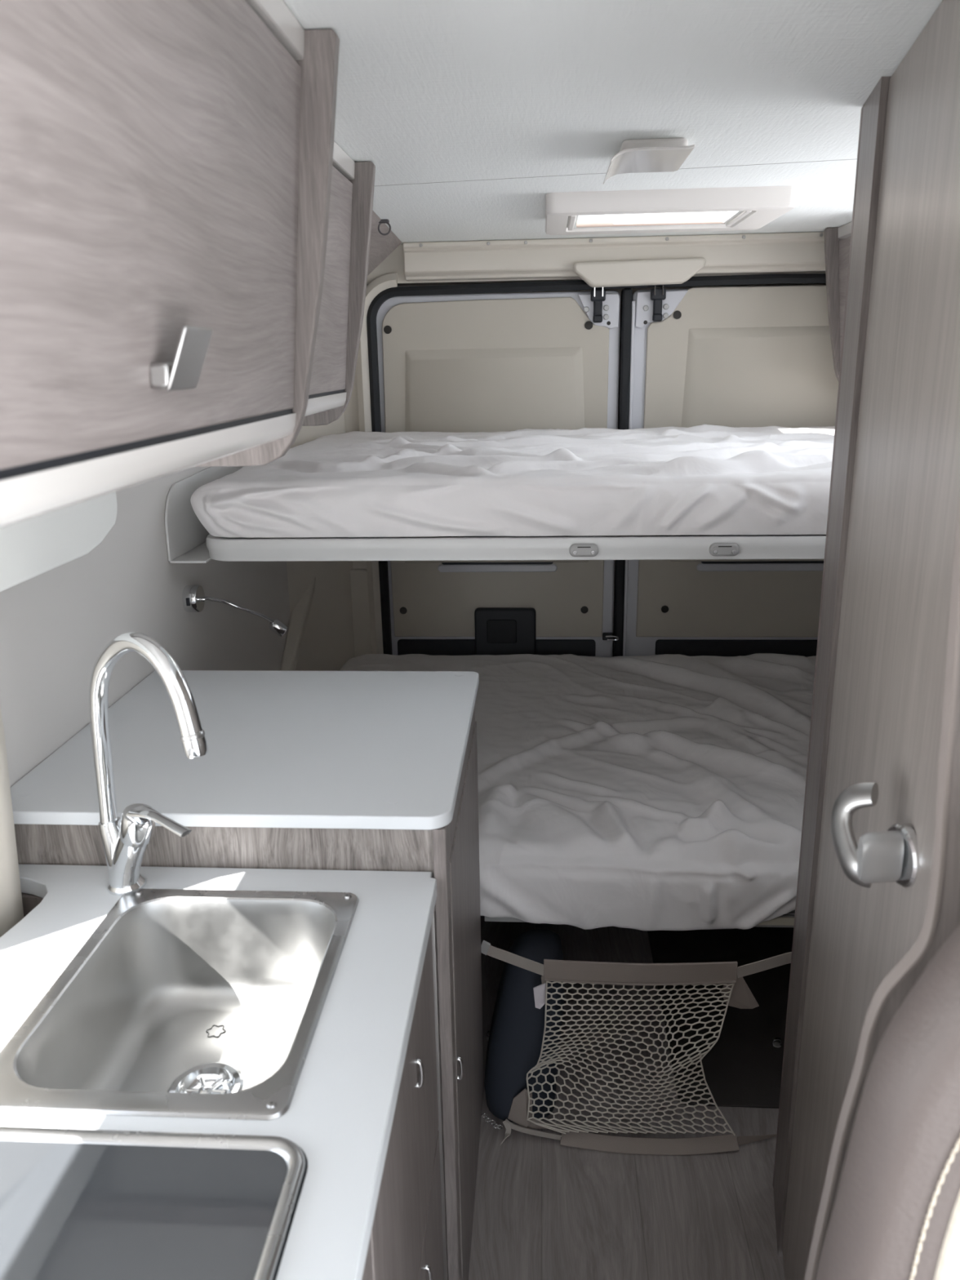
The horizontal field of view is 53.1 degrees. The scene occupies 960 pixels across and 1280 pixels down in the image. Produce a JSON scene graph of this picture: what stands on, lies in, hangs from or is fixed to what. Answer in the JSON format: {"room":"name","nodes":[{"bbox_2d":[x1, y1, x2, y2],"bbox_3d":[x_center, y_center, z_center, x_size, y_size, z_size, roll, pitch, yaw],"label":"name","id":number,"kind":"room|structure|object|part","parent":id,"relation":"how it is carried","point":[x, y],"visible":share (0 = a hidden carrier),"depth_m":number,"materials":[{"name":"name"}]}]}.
{"room":"vehicle interior","nodes":[
{"label":"vehicle interior","id":0,"kind":"room"},
{"bbox_2d":[0,466,290,786],"bbox_3d":[-0.704,0.266,1.352,0.040,1.910,4.250,0,16,4],"label":"wall","id":1,"kind":"structure","parent":0,"point":[55,624],"depth_m":1.76,"materials":[{"name":"grey plastic"}]},
{"bbox_2d":[0,704,23,937],"bbox_3d":[-0.642,0.327,1.195,0.103,0.680,0.258,0,16,4],"label":"trim","id":2,"kind":"structure","parent":1,"relation":"attached to","point":[11,912],"depth_m":1.24,"materials":[{"name":"beige plastic"}]},
{"bbox_2d":[0,491,117,591],"bbox_3d":[-0.643,-0.065,0.988,0.012,0.152,1.247,0,16,4],"label":"window pelmet","id":3,"kind":"structure","parent":1,"relation":"in","point":[33,547],"depth_m":1.38,"materials":[{"name":"white plastic"}]},
{"bbox_2d":[0,0,339,527],"bbox_3d":[-0.450,-0.286,0.625,0.551,0.448,0.981,0,16,4],"label":"locker","id":4,"kind":"object","parent":1,"relation":"attached to","point":[166,166],"visible":1,"depth_m":0.67,"materials":[{"name":"laminate"}]},
{"bbox_3d":[-0.259,-0.113,0.652,0.034,0.028,0.960,0,16,4],"label":"rail","id":5,"kind":"part","parent":4,"relation":"part of","materials":[{"name":"grey plastic"}]},
{"bbox_3d":[-0.229,-0.191,0.694,0.016,0.018,0.016,0,16,4],"label":"handle","id":6,"kind":"part","parent":4,"relation":"part of","materials":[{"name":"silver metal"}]},
{"bbox_3d":[-0.420,-0.422,1.084,0.551,0.448,0.021,0,16,4],"label":"panel","id":7,"kind":"part","parent":4,"relation":"part of","materials":[{"name":"laminate"}]},
{"bbox_3d":[-0.223,-0.483,0.540,0.023,0.029,0.960,0,16,4],"label":"rail","id":8,"kind":"part","parent":4,"relation":"part of","materials":[{"name":"grey plastic"}]},
{"bbox_2d":[164,466,244,563],"bbox_3d":[-0.570,-0.399,2.479,0.079,0.177,1.101,0,16,4],"label":"wall bracket","id":9,"kind":"object","parent":1,"relation":"attached to","point":[186,536],"visible":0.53,"depth_m":2.06,"materials":[{"name":"white plastic"}]},
{"bbox_2d":[205,533,826,561],"bbox_3d":[0.342,-0.343,2.458,1.777,0.045,1.178,0,16,4],"label":"frame","id":10,"kind":"object","parent":9,"relation":"on","point":[726,546],"visible":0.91,"depth_m":1.93,"materials":[{"name":"white metal"}]},
{"bbox_2d":[190,424,835,537],"bbox_3d":[0.328,-0.438,2.427,1.782,0.152,1.195,0,16,4],"label":"mattress","id":11,"kind":"object","parent":10,"relation":"on","point":[704,479],"visible":0.86,"depth_m":1.93,"materials":[{"name":"white fabric"}]},
{"bbox_2d":[568,543,598,556],"bbox_3d":[0.206,-0.178,1.910,0.058,0.026,0.014,0,16,4],"label":"latch","id":12,"kind":"object","parent":10,"relation":"attached to","point":[575,549],"depth_m":1.90,"materials":[{"name":"grey plastic"}]},
{"bbox_2d":[709,542,739,555],"bbox_3d":[0.481,-0.178,1.892,0.058,0.026,0.014,0,16,4],"label":"latch","id":13,"kind":"object","parent":10,"relation":"attached to","point":[715,548],"depth_m":1.89,"materials":[{"name":"grey plastic"}]},
{"bbox_2d":[182,584,288,636],"bbox_3d":[-0.549,-0.064,2.146,0.237,0.148,0.062,-13,20,-34],"label":"reading lamp","id":14,"kind":"object","parent":1,"relation":"attached to","point":[193,598],"visible":1,"depth_m":2.09,"materials":[{"name":"silver metal"}]},
{"bbox_2d":[186,597,190,605],"bbox_3d":[-0.624,-0.082,2.054,0.008,0.017,0.005,0,16,4],"label":"socket","id":15,"kind":"object","parent":14,"relation":"attached to","point":[188,599],"depth_m":2.05,"materials":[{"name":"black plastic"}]},
{"bbox_2d":[280,577,315,671],"bbox_3d":[-0.551,-0.032,2.936,0.059,0.380,0.543,0,16,4],"label":"trim","id":16,"kind":"structure","parent":1,"relation":"attached to","point":[300,614],"depth_m":2.92,"materials":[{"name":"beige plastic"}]},
{"bbox_2d":[286,412,355,671],"bbox_3d":[-0.506,-0.380,3.003,0.140,1.610,0.300,0,16,4],"label":"trim","id":17,"kind":"structure","parent":1,"relation":"attached to","point":[327,644],"depth_m":3.10,"materials":[{"name":"beige plastic"}]},
{"bbox_2d":[302,140,375,426],"bbox_3d":[-0.436,-0.524,1.432,0.472,0.448,0.693,0,16,4],"label":"locker","id":18,"kind":"object","parent":1,"relation":"attached to","point":[341,314],"visible":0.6,"depth_m":1.67,"materials":[{"name":"laminate"}]},
{"bbox_3d":[-0.285,-0.351,1.462,0.034,0.028,0.672,0,16,4],"label":"rail","id":19,"kind":"part","parent":18,"relation":"part of","materials":[{"name":"grey plastic"}]},
{"bbox_3d":[-0.264,-0.536,1.407,0.050,0.347,0.666,0,16,4],"label":"locker door","id":20,"kind":"part","parent":18,"relation":"part of","materials":[{"name":"laminate"}]},
{"bbox_3d":[-0.249,-0.721,1.350,0.023,0.029,0.672,0,16,4],"label":"rail","id":21,"kind":"part","parent":18,"relation":"part of","materials":[{"name":"grey plastic"}]},
{"bbox_2d":[343,244,826,657],"bbox_3d":[0.336,-0.306,3.231,2.150,1.910,0.200,0,16,4],"label":"frame","id":22,"kind":"structure","parent":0,"point":[393,263],"depth_m":2.95,"materials":[{"name":"beige plastic"}]},
{"bbox_2d":[350,568,371,657],"bbox_3d":[-0.410,-0.014,3.254,0.096,0.462,0.014,0,16,4],"label":"trim","id":23,"kind":"structure","parent":22,"relation":"attached to","point":[358,577],"depth_m":3.22,"materials":[{"name":"beige plastic"}]},
{"bbox_2d":[355,273,397,653],"bbox_3d":[-0.308,-0.380,3.135,0.137,1.528,0.042,0,16,4],"label":"trim","id":24,"kind":"structure","parent":22,"relation":"attached to","point":[383,282],"depth_m":3.02,"materials":[{"name":"beige plastic"}]},
{"bbox_2d":[376,287,620,657],"bbox_3d":[0.059,-0.360,3.139,0.763,1.475,0.091,0,16,4],"label":"door","id":25,"kind":"structure","parent":22,"relation":"in","point":[493,362],"depth_m":3.01,"materials":[{"name":"grey paint"}]},
{"bbox_3d":[0.085,0.008,3.227,0.204,0.238,0.026,0,16,4],"label":"pull handle","id":26,"kind":"part","parent":25,"relation":"part of","materials":[{"name":"black plastic"}]},
{"bbox_3d":[0.360,-0.999,2.921,0.126,0.102,0.010,0,16,4],"label":"hinge plate","id":27,"kind":"part","parent":25,"relation":"part of","materials":[{"name":"grey paint"}]},
{"bbox_2d":[602,632,618,640],"bbox_3d":[0.435,-0.010,3.193,0.053,0.024,0.027,0,16,4],"label":"latch","id":28,"kind":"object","parent":25,"relation":"attached to","point":[606,636],"depth_m":3.19,"materials":[{"name":"metal"}]},
{"bbox_2d":[339,653,816,930],"bbox_3d":[0.364,0.324,2.594,1.750,0.256,1.292,0,16,4],"label":"mattress","id":29,"kind":"object","parent":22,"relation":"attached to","point":[666,792],"visible":0.55,"depth_m":2.27,"materials":[{"name":"white fabric"}]},
{"bbox_2d":[366,273,826,654],"bbox_3d":[0.445,-0.367,3.092,1.569,1.501,0.038,0,16,4],"label":"trim","id":30,"kind":"structure","parent":22,"relation":"attached to","point":[778,278],"depth_m":2.91,"materials":[{"name":"black rubber"}]},
{"bbox_2d":[402,231,825,281],"bbox_3d":[0.509,-1.134,2.838,1.475,0.104,0.062,0,16,4],"label":"trim","id":31,"kind":"structure","parent":22,"relation":"attached to","point":[774,252],"depth_m":2.82,"materials":[{"name":"beige plastic"}]},
{"bbox_2d":[613,288,635,657],"bbox_3d":[0.463,-0.360,3.122,0.039,1.470,0.062,0,16,4],"label":"door seal","id":32,"kind":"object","parent":22,"relation":"attached to","point":[626,294],"depth_m":2.99,"materials":[{"name":"black rubber"}]},
{"bbox_2d":[573,257,706,287],"bbox_3d":[0.467,-1.081,2.830,0.384,0.073,0.053,0,16,4],"label":"cover","id":33,"kind":"object","parent":22,"relation":"attached to","point":[662,271],"visible":1,"depth_m":2.81,"materials":[{"name":"beige plastic"}]},
{"bbox_2d":[626,284,838,657],"bbox_3d":[0.844,-0.359,3.087,0.740,1.475,0.091,0,16,4],"label":"door","id":34,"kind":"structure","parent":22,"relation":"in","point":[762,356],"depth_m":2.96,"materials":[{"name":"grey paint"}]},
{"bbox_3d":[0.549,-1.001,2.908,0.155,0.106,0.010,0,16,4],"label":"hinge plate","id":35,"kind":"part","parent":34,"relation":"part of","materials":[{"name":"grey paint"}]},
{"bbox_2d":[283,0,942,244],"bbox_3d":[0.192,-0.668,1.018,2.150,0.040,4.250,0,16,4],"label":"ceiling","id":36,"kind":"structure","parent":0,"point":[429,91],"depth_m":1.27,"materials":[{"name":"white fabric"}]},
{"bbox_2d":[367,209,401,275],"bbox_3d":[-0.371,-0.907,2.307,0.298,0.209,1.192,0,16,4],"label":"locker","id":37,"kind":"object","parent":36,"relation":"attached to","point":[380,246],"visible":0.05,"depth_m":2.65,"materials":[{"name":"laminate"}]},
{"bbox_2d":[377,219,391,235],"bbox_3d":[-0.237,-1.022,2.382,0.033,0.037,0.016,0,16,4],"label":"ring","id":38,"kind":"object","parent":36,"relation":"attached to","point":[382,221],"visible":0.97,"depth_m":2.38,"materials":[{"name":"grey metal"}]},
{"bbox_2d":[377,159,851,186],"bbox_3d":[0.230,-0.885,1.820,1.031,0.001,0.003,2,17,12],"label":"trim","id":39,"kind":"structure","parent":36,"relation":"attached to","point":[844,159],"depth_m":1.83,"materials":[{"name":"grey plastic"}]},
{"bbox_2d":[603,137,695,183],"bbox_3d":[0.277,-0.798,1.595,0.131,0.041,0.202,0,16,4],"label":"ceiling light","id":40,"kind":"object","parent":36,"relation":"attached to","point":[665,154],"visible":1,"depth_m":1.55,"materials":[{"name":"white plastic"}]},
{"bbox_2d":[545,185,797,235],"bbox_3d":[0.411,-1.009,2.161,0.526,0.124,0.440,0,16,4],"label":"ceiling light","id":41,"kind":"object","parent":36,"relation":"attached to","point":[734,208],"depth_m":2.03,"materials":[{"name":"white plastic"}]},
{"bbox_3d":[0.398,-0.994,2.175,0.400,0.076,0.285,0,16,4],"label":"frame","id":42,"kind":"part","parent":41,"relation":"part of","materials":[{"name":"white plastic"}]},
{"bbox_2d":[468,915,784,1279],"bbox_3d":[0.201,1.197,1.569,2.200,0.030,4.250,0,16,4],"label":"floor","id":43,"kind":"structure","parent":0,"point":[544,1209],"depth_m":1.90,"materials":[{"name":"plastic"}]},
{"bbox_2d":[21,892,447,1279],"bbox_3d":[-0.381,0.917,0.948,0.599,0.878,1.047,0,16,4],"label":"base cabinet","id":44,"kind":"object","parent":43,"relation":"on","point":[407,1241],"visible":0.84,"depth_m":1.17,"materials":[{"name":"laminate"}]},
{"bbox_2d":[0,864,436,1279],"bbox_3d":[-0.398,0.479,0.830,0.618,0.025,1.068,0,16,4],"label":"countertop","id":45,"kind":"structure","parent":44,"relation":"on","point":[340,1113],"depth_m":1.02,"materials":[{"name":"white laminate"}]},
{"bbox_2d":[88,631,208,895],"bbox_3d":[-0.415,0.167,1.195,0.210,0.368,0.050,11,20,35],"label":"mixer tap","id":46,"kind":"object","parent":45,"relation":"on","point":[126,838],"visible":1,"depth_m":1.21,"materials":[{"name":"silver metal"}]},
{"bbox_3d":[-0.416,0.121,1.184,0.204,0.273,0.026,9,19,30],"label":"spout","id":47,"kind":"part","parent":46,"relation":"part of","materials":[{"name":"silver metal"}]},
{"bbox_3d":[-0.402,0.228,1.210,0.091,0.017,0.033,9,19,30],"label":"lever","id":48,"kind":"part","parent":46,"relation":"part of","materials":[{"name":"silver metal"}]},
{"bbox_2d":[0,1126,307,1279],"bbox_3d":[-0.339,0.513,0.691,0.359,0.030,0.394,0,16,4],"label":"cooktop","id":49,"kind":"object","parent":45,"relation":"in","point":[76,1204],"visible":1,"depth_m":0.80,"materials":[{"name":"silver metal"}]},
{"bbox_2d":[0,888,359,1119],"bbox_3d":[-0.325,0.457,1.106,0.316,0.155,0.391,0,16,4],"label":"sink","id":50,"kind":"object","parent":45,"relation":"in","point":[180,1002],"visible":0.89,"depth_m":1.19,"materials":[{"name":"silver metal"}]},
{"bbox_3d":[-0.117,0.743,0.643,0.016,0.368,0.515,0,16,4],"label":"drawer","id":51,"kind":"part","parent":44,"relation":"part of","materials":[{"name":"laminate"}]},
{"bbox_3d":[-0.086,0.601,1.123,0.016,0.368,0.478,0,16,4],"label":"drawer","id":52,"kind":"part","parent":44,"relation":"part of","materials":[{"name":"laminate"}]},
{"bbox_3d":[-0.073,0.521,1.153,0.011,0.041,0.006,0,16,4],"label":"knob","id":53,"kind":"part","parent":44,"relation":"part of","materials":[{"name":"silver metal"}]},
{"bbox_3d":[-0.067,0.826,1.243,0.011,0.041,0.006,0,16,4],"label":"knob","id":54,"kind":"part","parent":44,"relation":"part of","materials":[{"name":"silver metal"}]},
{"bbox_3d":[-0.079,0.998,1.240,0.016,0.448,0.478,0,16,4],"label":"drawer","id":55,"kind":"part","parent":44,"relation":"part of","materials":[{"name":"laminate"}]},
{"bbox_2d":[13,704,483,1279],"bbox_3d":[-0.331,0.636,1.729,0.646,0.975,0.602,0,16,4],"label":"base cabinet","id":56,"kind":"object","parent":43,"relation":"on","point":[451,852],"visible":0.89,"depth_m":1.36,"materials":[{"name":"laminate"}]},
{"bbox_2d":[10,670,479,830],"bbox_3d":[-0.343,0.157,1.593,0.646,0.020,0.618,0,16,4],"label":"countertop","id":57,"kind":"structure","parent":56,"relation":"on","point":[306,749],"depth_m":1.48,"materials":[{"name":"white laminate"}]},
{"bbox_3d":[-0.045,0.716,1.440,0.018,0.975,0.039,0,16,4],"label":"corner post","id":58,"kind":"part","parent":56,"relation":"part of","materials":[{"name":"laminate"}]},
{"bbox_3d":[-0.031,0.650,1.456,0.011,0.041,0.006,0,16,4],"label":"knob","id":59,"kind":"part","parent":56,"relation":"part of","materials":[{"name":"silver metal"}]},
{"bbox_3d":[-0.027,0.630,1.728,0.016,0.975,0.563,0,16,4],"label":"panel","id":60,"kind":"part","parent":56,"relation":"part of","materials":[{"name":"laminate"}]},
{"bbox_3d":[-0.019,0.638,1.728,0.005,0.840,0.545,0,16,4],"label":"cabinet door","id":61,"kind":"part","parent":56,"relation":"part of","materials":[{"name":"laminate"}]},
{"bbox_2d":[480,939,791,1155],"bbox_3d":[0.344,0.846,1.989,0.694,0.407,0.152,0,16,4],"label":"net","id":62,"kind":"object","parent":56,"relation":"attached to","point":[735,991],"visible":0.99,"depth_m":1.98,"materials":[{"name":"brown fabric"}]},
{"bbox_2d":[486,1030,489,1040],"bbox_3d":[0.029,0.951,2.317,0.026,0.026,0.026,0,16,4],"label":"ring","id":63,"kind":"object","parent":43,"relation":"on","point":[488,1032],"visible":0.23,"depth_m":2.31,"materials":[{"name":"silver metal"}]},
{"bbox_2d":[480,928,564,1129],"bbox_3d":[0.096,0.839,2.099,0.177,0.358,0.264,0,16,4],"label":"bag","id":64,"kind":"object","parent":43,"relation":"on","point":[515,1040],"visible":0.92,"depth_m":2.06,"materials":[{"name":"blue fabric"}]},
{"bbox_2d":[647,926,793,1108],"bbox_3d":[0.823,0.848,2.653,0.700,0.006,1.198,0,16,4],"label":"compartment","id":65,"kind":"object","parent":43,"relation":"on","point":[743,1068],"visible":0.16,"depth_m":2.36,"materials":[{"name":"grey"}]},
{"bbox_2d":[771,1037,782,1047],"bbox_3d":[0.703,0.952,2.273,0.026,0.026,0.026,0,16,4],"label":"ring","id":66,"kind":"object","parent":65,"relation":"on","point":[775,1044],"visible":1,"depth_m":2.27,"materials":[{"name":"silver metal"}]},
{"bbox_2d":[772,75,891,1256],"bbox_3d":[0.556,0.186,1.547,0.036,1.910,0.153,3,17,12],"label":"trim","id":67,"kind":"structure","parent":43,"relation":"on","point":[875,108],"depth_m":1.44,"materials":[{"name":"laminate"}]},
{"bbox_2d":[782,0,959,1279],"bbox_3d":[0.405,0.334,1.022,0.094,1.887,0.984,3,17,12],"label":"door","id":68,"kind":"structure","parent":67,"relation":"attached to","point":[876,848],"depth_m":1.04,"materials":[{"name":"laminate"}]},
{"bbox_3d":[0.367,0.184,0.930,0.040,0.087,0.080,0,16,4],"label":"lever","id":69,"kind":"part","parent":68,"relation":"part of","materials":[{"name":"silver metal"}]},
{"bbox_3d":[0.377,0.205,0.907,0.044,0.047,0.037,0,16,4],"label":"handle stem","id":70,"kind":"part","parent":68,"relation":"part of","materials":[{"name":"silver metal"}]},
{"bbox_2d":[815,924,959,1279],"bbox_3d":[0.429,0.509,0.636,0.424,0.910,0.077,0,16,4],"label":"seat","id":71,"kind":"object","parent":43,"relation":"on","point":[895,1215],"visible":1,"depth_m":0.57,"materials":[{"name":"grey"}]},
{"bbox_3d":[0.383,0.460,3.279,1.740,0.410,0.025,0,16,4],"label":"trim","id":72,"kind":"structure","parent":43,"relation":"on","visible":0},
{"bbox_2d":[480,910,795,927],"bbox_3d":[0.361,0.427,2.641,1.740,0.029,1.222,0,16,4],"label":"frame","id":73,"kind":"object","parent":72,"relation":"on","point":[787,920],"visible":0.13,"depth_m":2.04,"materials":[{"name":"white"}]},
{"bbox_2d":[804,491,959,1279],"bbox_3d":[0.548,0.362,0.704,0.597,1.450,0.012,0,16,4],"label":"trim","id":74,"kind":"structure","parent":0,"point":[942,917],"depth_m":0.66,"materials":[{"name":"laminate"}]},
{"bbox_3d":[1.182,0.268,1.230,0.040,1.910,4.250,0,16,4],"label":"wall","id":75,"kind":"structure","parent":0,"visible":0},
{"bbox_2d":[823,221,852,381],"bbox_3d":[1.232,-0.887,2.564,0.551,0.448,0.365,0,16,4],"label":"locker","id":76,"kind":"object","parent":75,"relation":"attached to","point":[837,240],"visible":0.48,"depth_m":2.70,"materials":[{"name":"laminate"}]},
{"bbox_3d":[1.018,-0.899,2.565,0.050,0.347,0.338,0,16,4],"label":"locker door","id":77,"kind":"part","parent":76,"relation":"part of","materials":[{"name":"laminate"}]},
{"bbox_3d":[0.996,-1.085,2.510,0.023,0.029,0.344,0,16,4],"label":"rail","id":78,"kind":"part","parent":76,"relation":"part of","materials":[{"name":"grey"}]}
]}

